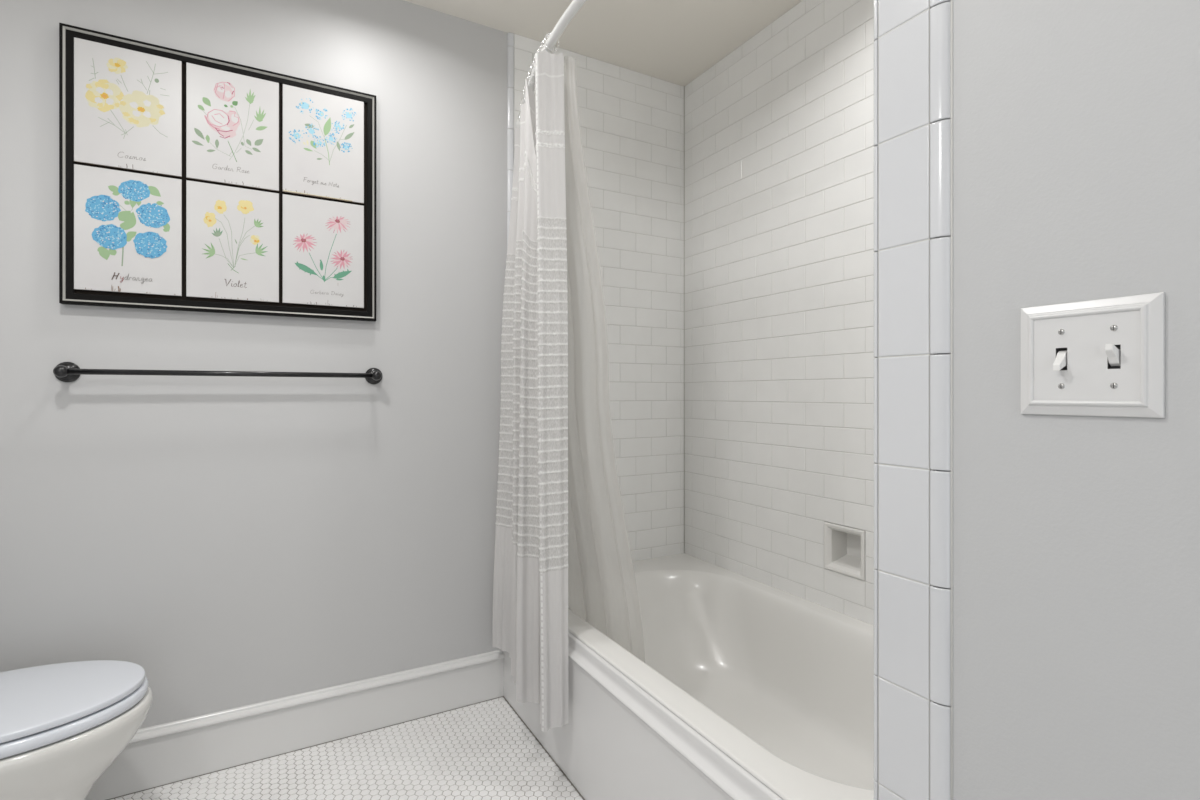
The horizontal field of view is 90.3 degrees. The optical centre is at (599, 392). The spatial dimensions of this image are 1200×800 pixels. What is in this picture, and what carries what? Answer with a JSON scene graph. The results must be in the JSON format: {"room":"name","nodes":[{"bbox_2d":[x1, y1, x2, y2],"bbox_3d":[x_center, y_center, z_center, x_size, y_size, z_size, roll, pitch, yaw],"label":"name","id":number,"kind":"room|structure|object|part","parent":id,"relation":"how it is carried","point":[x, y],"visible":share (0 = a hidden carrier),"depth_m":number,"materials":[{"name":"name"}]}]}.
{"room":"bathroom","nodes":[
{"label":"bathroom","id":0,"kind":"room"},
{"bbox_2d":[0,0,683,728],"bbox_3d":[-0.827,-0.162,2.018,2.674,2.563,0.130,0,0,-29],"label":"wall","id":1,"kind":"structure","parent":0,"point":[237,541],"depth_m":1.91,"materials":[{"name":"grey paint"}]},
{"bbox_2d":[59,23,375,321],"bbox_3d":[-1.093,-0.611,1.789,0.796,0.743,0.030,0,0,-29],"label":"framed picture","id":2,"kind":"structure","parent":1,"relation":"attached to","point":[188,181],"depth_m":1.75,"materials":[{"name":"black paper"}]},
{"bbox_2d":[53,362,381,383],"bbox_3d":[-1.078,-0.057,1.770,0.837,0.056,0.078,0,0,-29],"label":"towel bar","id":3,"kind":"object","parent":1,"relation":"attached to","point":[64,371],"visible":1,"depth_m":1.70,"materials":[{"name":"black metal"}]},
{"bbox_3d":[-1.417,-0.057,1.575,0.032,0.032,0.070,0,0,-29],"label":"post","id":4,"kind":"part","parent":3,"relation":"part of","materials":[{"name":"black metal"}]},
{"bbox_3d":[-1.433,-0.057,1.605,0.056,0.056,0.018,0,0,-29],"label":"wall plate","id":5,"kind":"part","parent":3,"relation":"part of","materials":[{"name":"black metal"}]},
{"bbox_3d":[-0.752,-0.057,1.987,0.056,0.056,0.018,0,0,-29],"label":"wall plate","id":6,"kind":"part","parent":3,"relation":"part of","materials":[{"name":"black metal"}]},
{"bbox_3d":[-0.736,-0.057,1.958,0.032,0.032,0.070,0,0,-29],"label":"post","id":7,"kind":"part","parent":3,"relation":"part of","materials":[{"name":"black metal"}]},
{"bbox_2d":[84,649,503,799],"bbox_3d":[-1.109,1.035,1.783,1.751,0.170,0.024,0,0,-29],"label":"baseboard","id":8,"kind":"structure","parent":1,"relation":"attached to","point":[157,755],"depth_m":1.86,"materials":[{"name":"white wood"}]},
{"bbox_2d":[684,86,684,552],"bbox_3d":[0.369,-0.322,2.614,0.004,2.043,0.004,0,0,-29],"label":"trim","id":9,"kind":"structure","parent":1,"relation":"attached to","point":[684,86],"depth_m":2.61,"materials":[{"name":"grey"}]},
{"bbox_2d":[110,697,582,799],"bbox_3d":[-0.208,1.145,0.101,1.877,0.050,3.880,0,0,-29],"label":"floor","id":10,"kind":"structure","parent":0,"point":[156,795],"depth_m":1.78,"materials":[{"name":"tile"}]},
{"bbox_2d":[0,660,152,799],"bbox_3d":[-1.410,0.728,1.286,0.720,0.785,0.450,0,0,-29],"label":"toilet","id":11,"kind":"object","parent":10,"relation":"on","point":[62,725],"visible":1,"depth_m":1.31,"materials":[{"name":"white ceramic"}]},
{"bbox_3d":[-1.316,0.692,1.339,0.472,0.021,0.382,0,0,-29],"label":"lid","id":12,"kind":"part","parent":11,"relation":"part of","materials":[{"name":"white plastic"}]},
{"bbox_3d":[-1.313,0.719,1.341,0.479,0.026,0.391,0,0,-29],"label":"seat","id":13,"kind":"part","parent":11,"relation":"part of","materials":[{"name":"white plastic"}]},
{"bbox_2d":[503,553,873,799],"bbox_3d":[0.376,0.910,1.741,0.849,0.419,1.536,0,0,-29],"label":"bathtub","id":14,"kind":"object","parent":10,"relation":"on","point":[745,688],"visible":0.5,"depth_m":1.75,"materials":[{"name":"white ceramic"}]},
{"bbox_2d":[503,696,584,799],"bbox_3d":[0.040,1.119,1.494,0.004,0.002,1.633,0,0,-29],"label":"trim","id":15,"kind":"structure","parent":14,"relation":"attached to","point":[503,696],"depth_m":1.86,"materials":[{"name":"grey"}]},
{"bbox_2d":[404,0,801,85],"bbox_3d":[0.029,-1.393,0.635,2.812,0.100,3.380,0,0,-29],"label":"ceiling","id":16,"kind":"structure","parent":0,"point":[673,41],"depth_m":2.18,"materials":[{"name":"white paint"}]},
{"bbox_2d":[685,0,873,624],"bbox_3d":[0.745,-0.314,1.947,0.002,2.058,1.536,0,0,-29],"label":"wall","id":17,"kind":"structure","parent":0,"point":[779,131],"depth_m":2.12,"materials":[{"name":"tile"}]},
{"bbox_2d":[824,522,864,580],"bbox_3d":[0.807,0.499,1.914,0.084,0.153,0.153,0,0,-29],"label":"soap niche","id":18,"kind":"object","parent":17,"relation":"in","point":[844,546],"visible":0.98,"depth_m":1.95,"materials":[{"name":"white ceramic"}]},
{"bbox_2d":[937,0,1199,799],"bbox_3d":[0.870,-0.162,0.152,0.100,2.563,1.713,0,0,-29],"label":"wall","id":19,"kind":"structure","parent":0,"point":[1076,123],"depth_m":0.66,"materials":[{"name":"grey paint"}]},
{"bbox_2d":[515,0,585,128],"bbox_3d":[0.033,-1.002,1.547,0.197,0.068,1.532,0,0,-29],"label":"curtain rod","id":20,"kind":"object","parent":19,"relation":"attached to","point":[575,5],"visible":0.38,"depth_m":1.63,"materials":[{"name":"white metal"}]},
{"bbox_2d":[492,50,567,731],"bbox_3d":[-0.225,-0.015,1.935,0.175,1.914,0.581,0,0,-29],"label":"shower curtain","id":21,"kind":"object","parent":20,"relation":"hanging from","point":[530,618],"visible":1,"depth_m":1.80,"materials":[{"name":"fabric"}]},
{"bbox_2d":[543,36,556,53],"bbox_3d":[-0.143,-1.000,1.714,0.044,0.053,0.007,-2,1,-26],"label":"curtain hook","id":22,"kind":"object","parent":20,"relation":"hanging from","point":[546,36],"visible":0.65,"depth_m":1.71,"materials":[{"name":"silver metal"}]},
{"bbox_2d":[544,32,558,50],"bbox_3d":[-0.137,-1.000,1.698,0.044,0.053,0.006,-1,0,-19],"label":"curtain hook","id":23,"kind":"object","parent":20,"relation":"hanging from","point":[549,33],"visible":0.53,"depth_m":1.69,"materials":[{"name":"silver metal"}]},
{"bbox_2d":[564,56,644,662],"bbox_3d":[-0.112,-0.084,1.950,0.217,1.768,0.612,0,0,-29],"label":"liner","id":24,"kind":"object","parent":20,"relation":"hanging from","point":[602,587],"visible":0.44,"depth_m":1.77,"materials":[{"name":"plastic"}]},
{"bbox_2d":[874,0,950,799],"bbox_3d":[0.437,-0.112,0.831,0.030,2.463,0.111,0,0,-29],"label":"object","id":25,"kind":"structure","parent":19,"relation":"attached to","point":[912,38],"depth_m":0.82,"materials":[{"name":"white tile"}]},
{"bbox_2d":[951,0,952,799],"bbox_3d":[0.460,-0.112,0.780,0.003,2.463,0.003,0,0,-29],"label":"trim","id":26,"kind":"structure","parent":19,"relation":"attached to","point":[951,0],"depth_m":0.78,"materials":[{"name":"grey tile"}]},
{"bbox_2d":[1021,292,1164,417],"bbox_3d":[0.523,-0.038,0.647,0.020,0.125,0.129,0,0,-29],"label":"light switch","id":27,"kind":"object","parent":19,"relation":"attached to","point":[1100,357],"visible":1,"depth_m":0.64,"materials":[{"name":"white plastic"}]},
{"bbox_3d":[0.041,-0.161,2.513,0.953,2.563,0.116,0,0,-29],"label":"wall","id":28,"kind":"structure","parent":0,"visible":0},
{"bbox_2d":[507,32,513,247],"bbox_3d":[-0.337,-0.112,2.236,0.024,2.463,0.030,0,0,-29],"label":"trim","id":29,"kind":"structure","parent":28,"relation":"attached to","point":[510,36],"depth_m":2.22,"materials":[{"name":"white tile"}]}
]}

